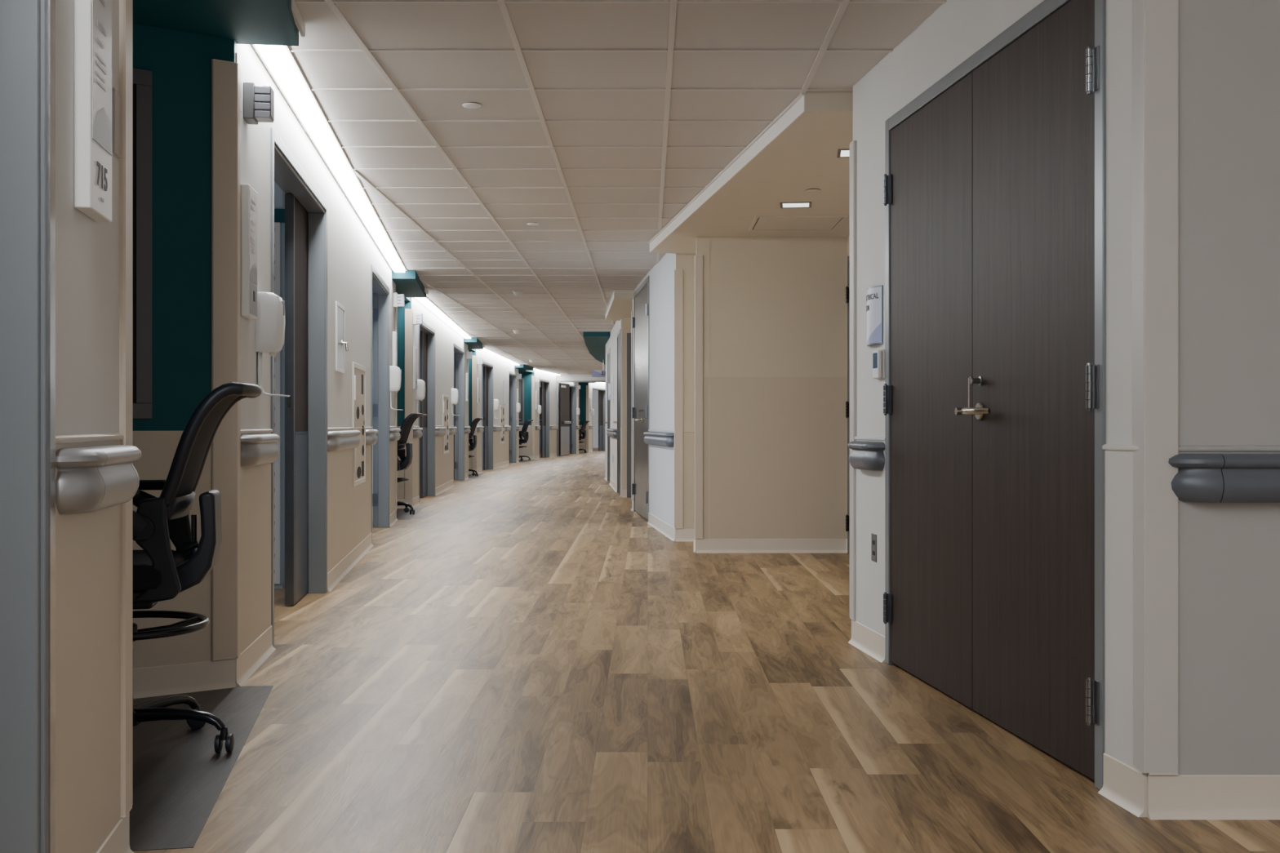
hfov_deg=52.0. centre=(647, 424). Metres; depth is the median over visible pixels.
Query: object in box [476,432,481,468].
trim
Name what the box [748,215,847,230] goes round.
ceiling hatch
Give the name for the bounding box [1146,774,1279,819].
baseboard
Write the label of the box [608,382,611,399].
door sign
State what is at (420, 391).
dispenser
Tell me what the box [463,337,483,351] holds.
ceiling
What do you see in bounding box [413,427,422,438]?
handrail
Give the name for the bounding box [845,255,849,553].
door
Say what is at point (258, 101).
light
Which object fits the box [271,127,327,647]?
door
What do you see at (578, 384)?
guard
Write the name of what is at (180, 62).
wall
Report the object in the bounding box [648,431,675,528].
wall panel
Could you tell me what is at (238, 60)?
wall plate
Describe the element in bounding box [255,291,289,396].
dispenser
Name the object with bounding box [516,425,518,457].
trim
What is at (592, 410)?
dispenser
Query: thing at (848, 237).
wall
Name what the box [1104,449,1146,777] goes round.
trim
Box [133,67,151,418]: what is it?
window
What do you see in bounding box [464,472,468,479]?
baseboard
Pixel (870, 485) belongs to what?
wall panel
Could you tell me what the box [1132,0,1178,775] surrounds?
guard
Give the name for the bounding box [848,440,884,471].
handrail
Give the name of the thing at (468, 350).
guard
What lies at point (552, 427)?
handrail
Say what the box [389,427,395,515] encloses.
trim
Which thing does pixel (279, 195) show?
wall
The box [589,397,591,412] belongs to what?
room sign
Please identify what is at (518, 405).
dispenser
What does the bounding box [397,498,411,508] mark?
baseboard
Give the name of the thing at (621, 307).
ceiling
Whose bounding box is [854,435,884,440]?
trim
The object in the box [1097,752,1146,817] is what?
baseboard
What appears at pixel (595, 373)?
hanging sign
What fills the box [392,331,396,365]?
room sign
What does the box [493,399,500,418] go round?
dispenser
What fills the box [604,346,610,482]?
door
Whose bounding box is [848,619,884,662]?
baseboard
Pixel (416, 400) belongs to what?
drip tray
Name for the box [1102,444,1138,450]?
trim
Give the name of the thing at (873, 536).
power outlet
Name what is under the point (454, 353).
wall
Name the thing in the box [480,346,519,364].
recessed light
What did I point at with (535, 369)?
recessed light
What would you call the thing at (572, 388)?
door
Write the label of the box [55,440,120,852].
wall panel
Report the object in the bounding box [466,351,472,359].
light
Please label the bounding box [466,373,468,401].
room sign
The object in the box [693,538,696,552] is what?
baseboard
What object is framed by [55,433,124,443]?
trim
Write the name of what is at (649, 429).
trim
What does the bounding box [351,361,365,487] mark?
outlet panel
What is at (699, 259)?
guard
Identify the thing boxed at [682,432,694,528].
trim
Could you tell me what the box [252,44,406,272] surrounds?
recessed light
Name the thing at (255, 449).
handrail
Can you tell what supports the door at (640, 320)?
in the wall at (647, 274)
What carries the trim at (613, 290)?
attached to the ceiling at (621, 307)
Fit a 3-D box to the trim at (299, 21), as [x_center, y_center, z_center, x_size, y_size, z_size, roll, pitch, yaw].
[-1.271,-1.478,4.755,0.014,0.045,0.340,0,0,-7]
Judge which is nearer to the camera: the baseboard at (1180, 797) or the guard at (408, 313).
the baseboard at (1180, 797)
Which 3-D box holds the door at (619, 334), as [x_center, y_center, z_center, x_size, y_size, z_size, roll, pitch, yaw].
[-0.359,-0.155,18.126,0.211,2.250,1.030,0,0,-4]
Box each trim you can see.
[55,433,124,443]
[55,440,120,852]
[240,429,272,433]
[240,432,271,653]
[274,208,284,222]
[291,0,305,36]
[327,426,372,430]
[327,428,371,573]
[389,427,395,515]
[413,426,418,497]
[435,426,453,488]
[464,426,467,474]
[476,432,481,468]
[493,431,508,464]
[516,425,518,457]
[535,425,539,455]
[549,425,556,453]
[576,429,577,450]
[589,428,592,449]
[604,289,614,315]
[604,291,614,320]
[604,427,607,474]
[609,428,617,484]
[620,429,621,488]
[632,430,633,501]
[648,429,674,432]
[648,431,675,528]
[649,95,804,252]
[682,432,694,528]
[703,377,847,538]
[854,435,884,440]
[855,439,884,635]
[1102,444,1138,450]
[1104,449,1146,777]
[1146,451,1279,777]
[1178,445,1279,451]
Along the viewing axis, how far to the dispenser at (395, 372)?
12.46 m
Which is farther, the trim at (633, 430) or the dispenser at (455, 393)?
the dispenser at (455, 393)
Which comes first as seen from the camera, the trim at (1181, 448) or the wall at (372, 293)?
the trim at (1181, 448)
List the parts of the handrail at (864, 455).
rail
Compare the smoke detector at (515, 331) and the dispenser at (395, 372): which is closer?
the dispenser at (395, 372)
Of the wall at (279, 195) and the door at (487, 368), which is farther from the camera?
the door at (487, 368)
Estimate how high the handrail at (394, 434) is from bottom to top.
0.119 m
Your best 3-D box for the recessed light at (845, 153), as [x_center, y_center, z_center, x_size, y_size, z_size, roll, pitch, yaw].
[1.090,-1.413,6.830,0.200,0.004,0.200,0,0,7]
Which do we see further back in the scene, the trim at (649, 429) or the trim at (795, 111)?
the trim at (649, 429)
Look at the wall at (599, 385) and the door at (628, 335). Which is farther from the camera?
the wall at (599, 385)
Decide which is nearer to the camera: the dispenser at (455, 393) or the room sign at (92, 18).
the room sign at (92, 18)
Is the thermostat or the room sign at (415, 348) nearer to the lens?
the thermostat
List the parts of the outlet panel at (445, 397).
panel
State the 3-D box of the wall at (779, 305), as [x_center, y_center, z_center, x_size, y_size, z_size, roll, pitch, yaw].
[0.989,-0.315,9.976,1.238,2.570,0.140,0,0,0]
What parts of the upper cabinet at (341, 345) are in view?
door, handle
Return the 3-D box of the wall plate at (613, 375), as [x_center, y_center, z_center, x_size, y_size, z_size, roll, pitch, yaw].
[-0.523,-0.540,20.009,0.006,0.420,0.160,0,0,-4]
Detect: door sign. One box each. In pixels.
[502,381,505,404]
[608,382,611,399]
[866,284,883,346]
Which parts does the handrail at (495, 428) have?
rail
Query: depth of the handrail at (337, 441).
7.90 m
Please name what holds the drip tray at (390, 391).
on the dispenser at (395, 372)
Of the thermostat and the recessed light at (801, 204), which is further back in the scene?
the recessed light at (801, 204)
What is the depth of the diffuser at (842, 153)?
6.84 m
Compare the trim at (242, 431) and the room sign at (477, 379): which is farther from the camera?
the room sign at (477, 379)
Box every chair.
[133,382,262,753]
[397,413,423,514]
[468,417,483,476]
[519,419,533,461]
[578,420,590,453]
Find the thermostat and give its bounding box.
[872,349,884,379]
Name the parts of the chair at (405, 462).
leg, frame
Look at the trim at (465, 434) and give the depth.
23.03 m
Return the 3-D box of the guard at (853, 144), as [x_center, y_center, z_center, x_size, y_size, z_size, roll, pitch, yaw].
[0.938,-0.194,5.810,0.073,2.113,0.073,0,0,-7]
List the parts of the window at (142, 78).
sash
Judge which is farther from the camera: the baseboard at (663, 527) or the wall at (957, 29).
the baseboard at (663, 527)
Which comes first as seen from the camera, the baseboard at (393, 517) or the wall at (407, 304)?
the baseboard at (393, 517)
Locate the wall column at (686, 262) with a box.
[675,253,696,431]
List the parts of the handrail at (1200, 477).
rail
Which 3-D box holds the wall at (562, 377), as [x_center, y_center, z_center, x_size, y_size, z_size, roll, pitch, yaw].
[-0.523,-0.315,39.725,4.446,2.570,0.150,0,0,0]
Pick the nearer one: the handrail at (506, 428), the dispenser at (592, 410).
the handrail at (506, 428)
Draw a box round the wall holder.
[111,87,120,158]
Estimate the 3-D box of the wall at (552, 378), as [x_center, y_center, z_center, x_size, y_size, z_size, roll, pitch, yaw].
[-2.995,-0.315,37.814,0.140,2.570,3.702,0,0,6]
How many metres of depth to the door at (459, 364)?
22.65 m
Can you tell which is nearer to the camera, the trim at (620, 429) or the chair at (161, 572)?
the chair at (161, 572)
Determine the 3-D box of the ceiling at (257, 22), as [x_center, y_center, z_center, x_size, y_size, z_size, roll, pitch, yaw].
[-1.648,-1.470,3.358,1.237,0.100,2.980,0,0,-10]
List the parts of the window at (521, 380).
pane, sash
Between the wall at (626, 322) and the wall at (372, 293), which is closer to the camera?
the wall at (372, 293)
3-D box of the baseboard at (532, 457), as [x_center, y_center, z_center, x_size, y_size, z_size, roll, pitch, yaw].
[-3.565,0.917,35.771,1.001,0.105,0.022,0,0,-22]
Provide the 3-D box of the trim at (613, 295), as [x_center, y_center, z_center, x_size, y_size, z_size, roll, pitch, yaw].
[-0.475,-1.458,16.275,0.004,0.084,3.256,0,0,-4]
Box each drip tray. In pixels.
[257,351,289,396]
[390,391,403,410]
[416,400,424,414]
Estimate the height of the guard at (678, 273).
2.144 m
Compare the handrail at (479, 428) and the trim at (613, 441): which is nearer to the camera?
the trim at (613, 441)
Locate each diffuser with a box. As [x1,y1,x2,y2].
[782,203,808,207]
[840,150,849,156]
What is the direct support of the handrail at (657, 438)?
attached to the wall at (661, 277)
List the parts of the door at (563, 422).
kick plate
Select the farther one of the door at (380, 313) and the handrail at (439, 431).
the handrail at (439, 431)
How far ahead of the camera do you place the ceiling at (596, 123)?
6.42 m
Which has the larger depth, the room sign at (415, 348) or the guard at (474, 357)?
the guard at (474, 357)
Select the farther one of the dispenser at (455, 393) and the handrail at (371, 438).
the dispenser at (455, 393)
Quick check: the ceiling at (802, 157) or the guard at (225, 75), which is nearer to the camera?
the guard at (225, 75)
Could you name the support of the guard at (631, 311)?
attached to the wall at (647, 274)
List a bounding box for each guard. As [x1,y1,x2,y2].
[119,0,133,817]
[211,58,240,660]
[395,292,397,510]
[404,308,413,498]
[467,350,468,472]
[471,355,476,468]
[518,372,519,457]
[531,375,535,455]
[577,384,578,450]
[586,385,589,449]
[631,311,632,500]
[674,269,683,528]
[694,254,703,538]
[849,140,856,620]
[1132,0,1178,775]
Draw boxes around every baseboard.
[96,812,133,852]
[133,658,235,698]
[235,625,275,686]
[327,533,373,591]
[389,510,397,527]
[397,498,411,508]
[411,496,420,507]
[435,479,454,495]
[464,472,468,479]
[475,467,482,473]
[493,460,509,469]
[518,455,534,459]
[549,453,556,457]
[578,449,588,453]
[608,477,617,492]
[622,489,626,497]
[647,512,675,541]
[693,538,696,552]
[696,538,846,553]
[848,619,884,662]
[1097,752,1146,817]
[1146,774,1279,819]
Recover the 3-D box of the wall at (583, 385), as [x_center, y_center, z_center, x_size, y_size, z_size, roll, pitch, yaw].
[-2.335,-0.315,44.918,0.601,2.570,0.102,0,0,-16]
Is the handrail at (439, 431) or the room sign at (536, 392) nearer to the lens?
the handrail at (439, 431)
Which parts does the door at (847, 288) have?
frame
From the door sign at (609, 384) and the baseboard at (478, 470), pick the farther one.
the baseboard at (478, 470)
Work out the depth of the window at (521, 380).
35.83 m
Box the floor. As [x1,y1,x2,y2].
[129,448,1279,852]
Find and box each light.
[243,81,274,124]
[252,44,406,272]
[393,293,404,307]
[413,312,422,324]
[414,297,471,338]
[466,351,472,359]
[477,357,483,364]
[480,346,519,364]
[516,373,521,378]
[533,368,559,375]
[535,377,539,382]
[779,201,811,208]
[836,148,849,157]
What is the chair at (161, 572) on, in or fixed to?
on the floor
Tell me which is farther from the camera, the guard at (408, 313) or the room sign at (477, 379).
the room sign at (477, 379)
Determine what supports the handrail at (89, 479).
attached to the wall at (87, 250)
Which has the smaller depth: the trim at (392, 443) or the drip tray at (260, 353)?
the drip tray at (260, 353)
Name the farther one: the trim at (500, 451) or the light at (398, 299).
the trim at (500, 451)
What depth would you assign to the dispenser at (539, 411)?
36.40 m
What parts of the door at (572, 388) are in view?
kick plate, frame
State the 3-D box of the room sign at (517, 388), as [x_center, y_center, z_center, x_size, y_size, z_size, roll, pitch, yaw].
[-3.314,-0.660,33.443,0.032,0.500,0.185,0,0,0]
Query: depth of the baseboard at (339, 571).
8.66 m
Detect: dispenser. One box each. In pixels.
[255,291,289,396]
[389,365,403,410]
[415,379,425,414]
[451,388,458,415]
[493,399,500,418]
[516,402,520,419]
[537,404,541,420]
[576,407,579,419]
[591,408,594,421]
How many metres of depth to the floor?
4.23 m
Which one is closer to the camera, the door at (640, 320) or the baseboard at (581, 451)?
the door at (640, 320)
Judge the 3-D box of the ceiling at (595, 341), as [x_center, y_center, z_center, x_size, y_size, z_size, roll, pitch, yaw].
[0.168,-1.475,27.650,2.665,0.090,12.700,0,0,0]
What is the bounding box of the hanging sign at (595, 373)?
[591,360,605,377]
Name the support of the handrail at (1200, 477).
attached to the wall at (1229, 50)
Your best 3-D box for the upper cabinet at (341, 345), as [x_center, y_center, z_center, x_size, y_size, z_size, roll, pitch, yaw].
[-1.918,-0.542,8.268,0.049,0.430,0.450,0,0,-7]
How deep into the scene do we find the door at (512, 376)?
33.13 m
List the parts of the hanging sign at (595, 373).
panel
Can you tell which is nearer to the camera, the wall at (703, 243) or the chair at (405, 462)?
the wall at (703, 243)
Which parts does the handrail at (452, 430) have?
rail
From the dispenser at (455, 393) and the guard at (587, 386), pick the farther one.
the guard at (587, 386)
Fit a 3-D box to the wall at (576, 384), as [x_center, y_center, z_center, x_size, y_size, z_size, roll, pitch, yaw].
[-2.594,-0.315,41.693,0.141,2.570,4.094,0,0,6]
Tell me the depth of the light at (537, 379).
36.16 m
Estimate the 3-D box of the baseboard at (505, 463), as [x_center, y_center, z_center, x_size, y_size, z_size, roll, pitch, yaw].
[-3.319,0.917,29.850,0.022,0.105,3.200,0,0,0]
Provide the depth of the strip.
7.72 m
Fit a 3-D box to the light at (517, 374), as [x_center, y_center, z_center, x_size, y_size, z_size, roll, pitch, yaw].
[-3.279,-1.230,33.513,0.102,0.140,0.105,0,0,0]
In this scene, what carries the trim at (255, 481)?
attached to the wall at (352, 251)
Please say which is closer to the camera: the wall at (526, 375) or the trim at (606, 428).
the trim at (606, 428)
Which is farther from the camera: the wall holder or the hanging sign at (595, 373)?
the hanging sign at (595, 373)
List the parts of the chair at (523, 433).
frame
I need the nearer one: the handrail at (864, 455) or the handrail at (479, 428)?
the handrail at (864, 455)
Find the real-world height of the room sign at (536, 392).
0.500 m
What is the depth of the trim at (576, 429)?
43.42 m
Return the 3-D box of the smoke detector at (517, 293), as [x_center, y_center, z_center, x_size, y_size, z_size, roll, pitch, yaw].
[-1.456,-1.476,14.800,0.132,0.055,0.132,0,0,0]
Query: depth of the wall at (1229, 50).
3.24 m
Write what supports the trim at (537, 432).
attached to the wall at (552, 378)
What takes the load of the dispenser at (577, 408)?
attached to the wall at (576, 384)
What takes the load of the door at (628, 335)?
in the wall at (626, 322)
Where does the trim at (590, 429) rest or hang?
attached to the wall at (599, 385)
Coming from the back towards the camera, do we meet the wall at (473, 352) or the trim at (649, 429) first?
the wall at (473, 352)
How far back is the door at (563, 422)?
40.19 m
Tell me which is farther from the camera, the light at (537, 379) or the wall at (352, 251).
the light at (537, 379)
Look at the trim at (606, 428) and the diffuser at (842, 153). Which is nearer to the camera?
the diffuser at (842, 153)
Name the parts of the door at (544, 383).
kick plate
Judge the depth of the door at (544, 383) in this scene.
38.16 m
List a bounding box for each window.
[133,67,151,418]
[519,377,524,423]
[578,389,579,423]
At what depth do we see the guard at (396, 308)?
13.24 m
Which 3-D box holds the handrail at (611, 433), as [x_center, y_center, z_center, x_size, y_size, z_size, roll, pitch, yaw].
[-0.550,0.132,19.960,0.071,0.119,2.615,0,0,-4]
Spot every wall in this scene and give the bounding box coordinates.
[55,0,119,435]
[133,23,234,668]
[234,40,395,429]
[274,181,284,588]
[372,293,373,519]
[397,297,411,499]
[411,297,467,426]
[453,352,455,478]
[468,349,475,469]
[475,349,518,425]
[519,370,534,456]
[534,370,556,425]
[556,374,605,381]
[559,382,578,425]
[578,382,588,449]
[588,382,605,425]
[605,318,622,497]
[622,317,631,489]
[632,271,648,428]
[648,253,675,430]
[696,236,710,538]
[710,236,847,377]
[847,235,849,256]
[853,0,1132,444]
[1178,0,1279,445]
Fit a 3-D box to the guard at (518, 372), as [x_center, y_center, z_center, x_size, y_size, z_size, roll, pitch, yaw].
[-3.332,-0.236,33.784,0.045,2.198,0.116,0,0,-24]
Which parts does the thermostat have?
plate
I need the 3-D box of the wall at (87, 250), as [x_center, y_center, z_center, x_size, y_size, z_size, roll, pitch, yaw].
[-0.468,-0.315,-1.244,0.142,2.570,8.500,0,0,-10]
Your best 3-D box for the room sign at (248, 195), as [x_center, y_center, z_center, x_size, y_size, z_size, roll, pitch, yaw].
[-1.536,-0.660,5.058,0.032,0.500,0.185,0,0,-7]
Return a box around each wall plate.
[235,52,241,111]
[613,374,613,402]
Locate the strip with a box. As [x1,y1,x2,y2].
[274,222,279,583]
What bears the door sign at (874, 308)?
attached to the wall at (957, 29)
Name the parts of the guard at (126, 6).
trim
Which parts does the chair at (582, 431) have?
frame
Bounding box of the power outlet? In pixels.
[871,533,876,562]
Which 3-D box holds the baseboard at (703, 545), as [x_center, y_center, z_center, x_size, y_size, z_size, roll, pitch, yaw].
[0.989,0.917,9.895,1.238,0.105,0.022,0,0,0]
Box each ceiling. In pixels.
[133,0,298,45]
[251,0,946,386]
[391,270,426,301]
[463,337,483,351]
[514,364,533,372]
[583,331,609,364]
[605,289,634,320]
[650,91,853,253]
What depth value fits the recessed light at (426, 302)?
17.92 m
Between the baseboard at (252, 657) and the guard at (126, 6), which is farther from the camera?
the baseboard at (252, 657)
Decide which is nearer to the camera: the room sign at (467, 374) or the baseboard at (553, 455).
the room sign at (467, 374)
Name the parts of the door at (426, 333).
kick plate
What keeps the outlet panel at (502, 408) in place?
attached to the wall at (501, 367)
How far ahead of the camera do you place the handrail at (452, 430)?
19.88 m
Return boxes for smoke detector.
[512,290,524,296]
[512,329,520,333]
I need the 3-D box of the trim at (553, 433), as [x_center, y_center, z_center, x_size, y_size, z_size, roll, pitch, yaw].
[-2.808,0.451,39.002,0.003,0.838,1.302,0,0,6]
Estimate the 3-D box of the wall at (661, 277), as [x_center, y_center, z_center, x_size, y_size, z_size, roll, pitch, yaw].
[0.195,-0.315,11.884,0.140,2.570,2.019,0,0,-6]
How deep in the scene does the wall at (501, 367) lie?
29.10 m
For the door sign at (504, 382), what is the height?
0.550 m
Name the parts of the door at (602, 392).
kick plate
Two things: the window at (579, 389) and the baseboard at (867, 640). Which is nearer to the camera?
the baseboard at (867, 640)
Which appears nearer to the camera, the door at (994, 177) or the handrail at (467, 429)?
the door at (994, 177)
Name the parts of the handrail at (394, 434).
rail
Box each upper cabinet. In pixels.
[335,301,348,373]
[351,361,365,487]
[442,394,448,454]
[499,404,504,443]
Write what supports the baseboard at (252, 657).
attached to the wall at (352, 251)
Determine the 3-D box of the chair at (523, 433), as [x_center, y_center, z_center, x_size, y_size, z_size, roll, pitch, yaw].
[-3.417,0.423,34.990,0.723,1.090,0.632,0,0,-20]
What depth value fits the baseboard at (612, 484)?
19.87 m
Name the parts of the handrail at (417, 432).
rail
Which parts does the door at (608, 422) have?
frame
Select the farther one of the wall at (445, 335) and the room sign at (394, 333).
the wall at (445, 335)
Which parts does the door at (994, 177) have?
latch rod, lever, handle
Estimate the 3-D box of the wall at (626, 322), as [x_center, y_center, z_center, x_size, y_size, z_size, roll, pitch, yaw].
[0.282,-0.315,17.450,1.235,2.570,0.140,0,0,0]
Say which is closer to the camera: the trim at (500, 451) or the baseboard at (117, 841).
the baseboard at (117, 841)
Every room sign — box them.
[74,0,111,222]
[240,184,257,319]
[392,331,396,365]
[413,346,417,389]
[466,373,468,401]
[476,377,479,403]
[516,388,518,402]
[535,391,537,409]
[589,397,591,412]
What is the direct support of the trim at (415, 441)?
attached to the wall at (445, 335)
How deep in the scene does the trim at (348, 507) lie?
8.50 m
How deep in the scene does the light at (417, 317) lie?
15.36 m
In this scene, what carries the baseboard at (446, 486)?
attached to the wall at (445, 335)
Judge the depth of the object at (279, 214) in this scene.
7.72 m
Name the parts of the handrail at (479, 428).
rail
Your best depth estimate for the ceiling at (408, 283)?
13.40 m
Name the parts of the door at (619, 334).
frame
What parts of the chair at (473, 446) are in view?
frame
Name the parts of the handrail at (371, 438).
rail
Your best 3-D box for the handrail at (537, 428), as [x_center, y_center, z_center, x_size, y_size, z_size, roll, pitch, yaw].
[-3.035,0.100,36.325,0.070,0.119,0.630,0,0,6]
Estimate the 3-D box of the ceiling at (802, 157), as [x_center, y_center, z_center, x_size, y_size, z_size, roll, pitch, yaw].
[1.091,-1.462,8.394,1.445,0.117,5.150,0,0,-8]
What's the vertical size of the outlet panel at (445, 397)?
0.863 m
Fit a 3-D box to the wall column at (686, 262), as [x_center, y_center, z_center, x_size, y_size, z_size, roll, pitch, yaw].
[0.319,-0.315,10.923,0.167,2.570,0.100,0,0,0]
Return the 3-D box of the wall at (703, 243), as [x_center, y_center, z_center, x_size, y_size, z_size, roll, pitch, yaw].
[0.436,-0.315,10.388,0.100,2.570,0.968,0,0,2]
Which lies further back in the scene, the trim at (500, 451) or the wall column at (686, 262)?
the trim at (500, 451)
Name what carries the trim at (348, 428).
attached to the wall at (352, 251)
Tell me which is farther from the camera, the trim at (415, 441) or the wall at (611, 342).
the wall at (611, 342)
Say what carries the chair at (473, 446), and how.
on the floor
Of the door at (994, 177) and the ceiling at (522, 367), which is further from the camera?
the ceiling at (522, 367)
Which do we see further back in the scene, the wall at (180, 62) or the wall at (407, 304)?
the wall at (407, 304)
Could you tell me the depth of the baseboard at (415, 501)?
15.48 m
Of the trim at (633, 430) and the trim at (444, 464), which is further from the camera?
the trim at (444, 464)
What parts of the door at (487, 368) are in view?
kick plate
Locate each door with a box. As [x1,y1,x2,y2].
[0,0,55,852]
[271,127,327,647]
[370,264,389,542]
[418,321,435,502]
[453,342,464,480]
[481,361,493,471]
[508,370,516,462]
[538,378,549,457]
[539,384,576,453]
[556,381,605,456]
[592,387,605,451]
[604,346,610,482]
[613,328,621,494]
[626,333,631,497]
[631,275,648,520]
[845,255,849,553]
[883,0,1106,790]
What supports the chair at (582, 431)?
on the floor
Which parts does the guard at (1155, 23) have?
trim, trim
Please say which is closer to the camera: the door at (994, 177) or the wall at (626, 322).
the door at (994, 177)
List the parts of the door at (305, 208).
kick plate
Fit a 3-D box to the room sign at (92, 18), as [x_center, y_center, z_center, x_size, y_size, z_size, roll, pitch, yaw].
[-1.086,-0.660,2.574,0.032,0.500,0.185,0,0,-10]
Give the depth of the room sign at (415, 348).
15.30 m
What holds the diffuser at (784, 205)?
attached to the recessed light at (801, 204)
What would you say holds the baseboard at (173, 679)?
attached to the wall at (180, 62)
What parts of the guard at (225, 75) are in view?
trim, trim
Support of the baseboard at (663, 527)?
attached to the wall at (661, 277)
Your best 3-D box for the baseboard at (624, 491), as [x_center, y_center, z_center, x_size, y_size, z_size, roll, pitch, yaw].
[-0.305,0.917,17.369,0.060,0.105,0.022,0,0,0]
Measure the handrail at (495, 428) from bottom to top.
0.119 m
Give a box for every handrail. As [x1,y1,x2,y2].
[55,444,141,514]
[240,433,279,466]
[327,430,360,451]
[365,429,378,444]
[389,428,400,440]
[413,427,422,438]
[435,426,446,435]
[448,426,457,435]
[464,426,471,433]
[476,426,484,432]
[493,426,502,431]
[504,426,511,431]
[535,426,540,430]
[549,425,557,429]
[606,428,617,437]
[643,431,674,447]
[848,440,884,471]
[1168,453,1279,502]
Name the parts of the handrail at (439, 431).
rail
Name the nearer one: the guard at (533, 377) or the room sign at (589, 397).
the guard at (533, 377)
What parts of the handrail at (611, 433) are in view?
rail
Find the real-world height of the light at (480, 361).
0.140 m

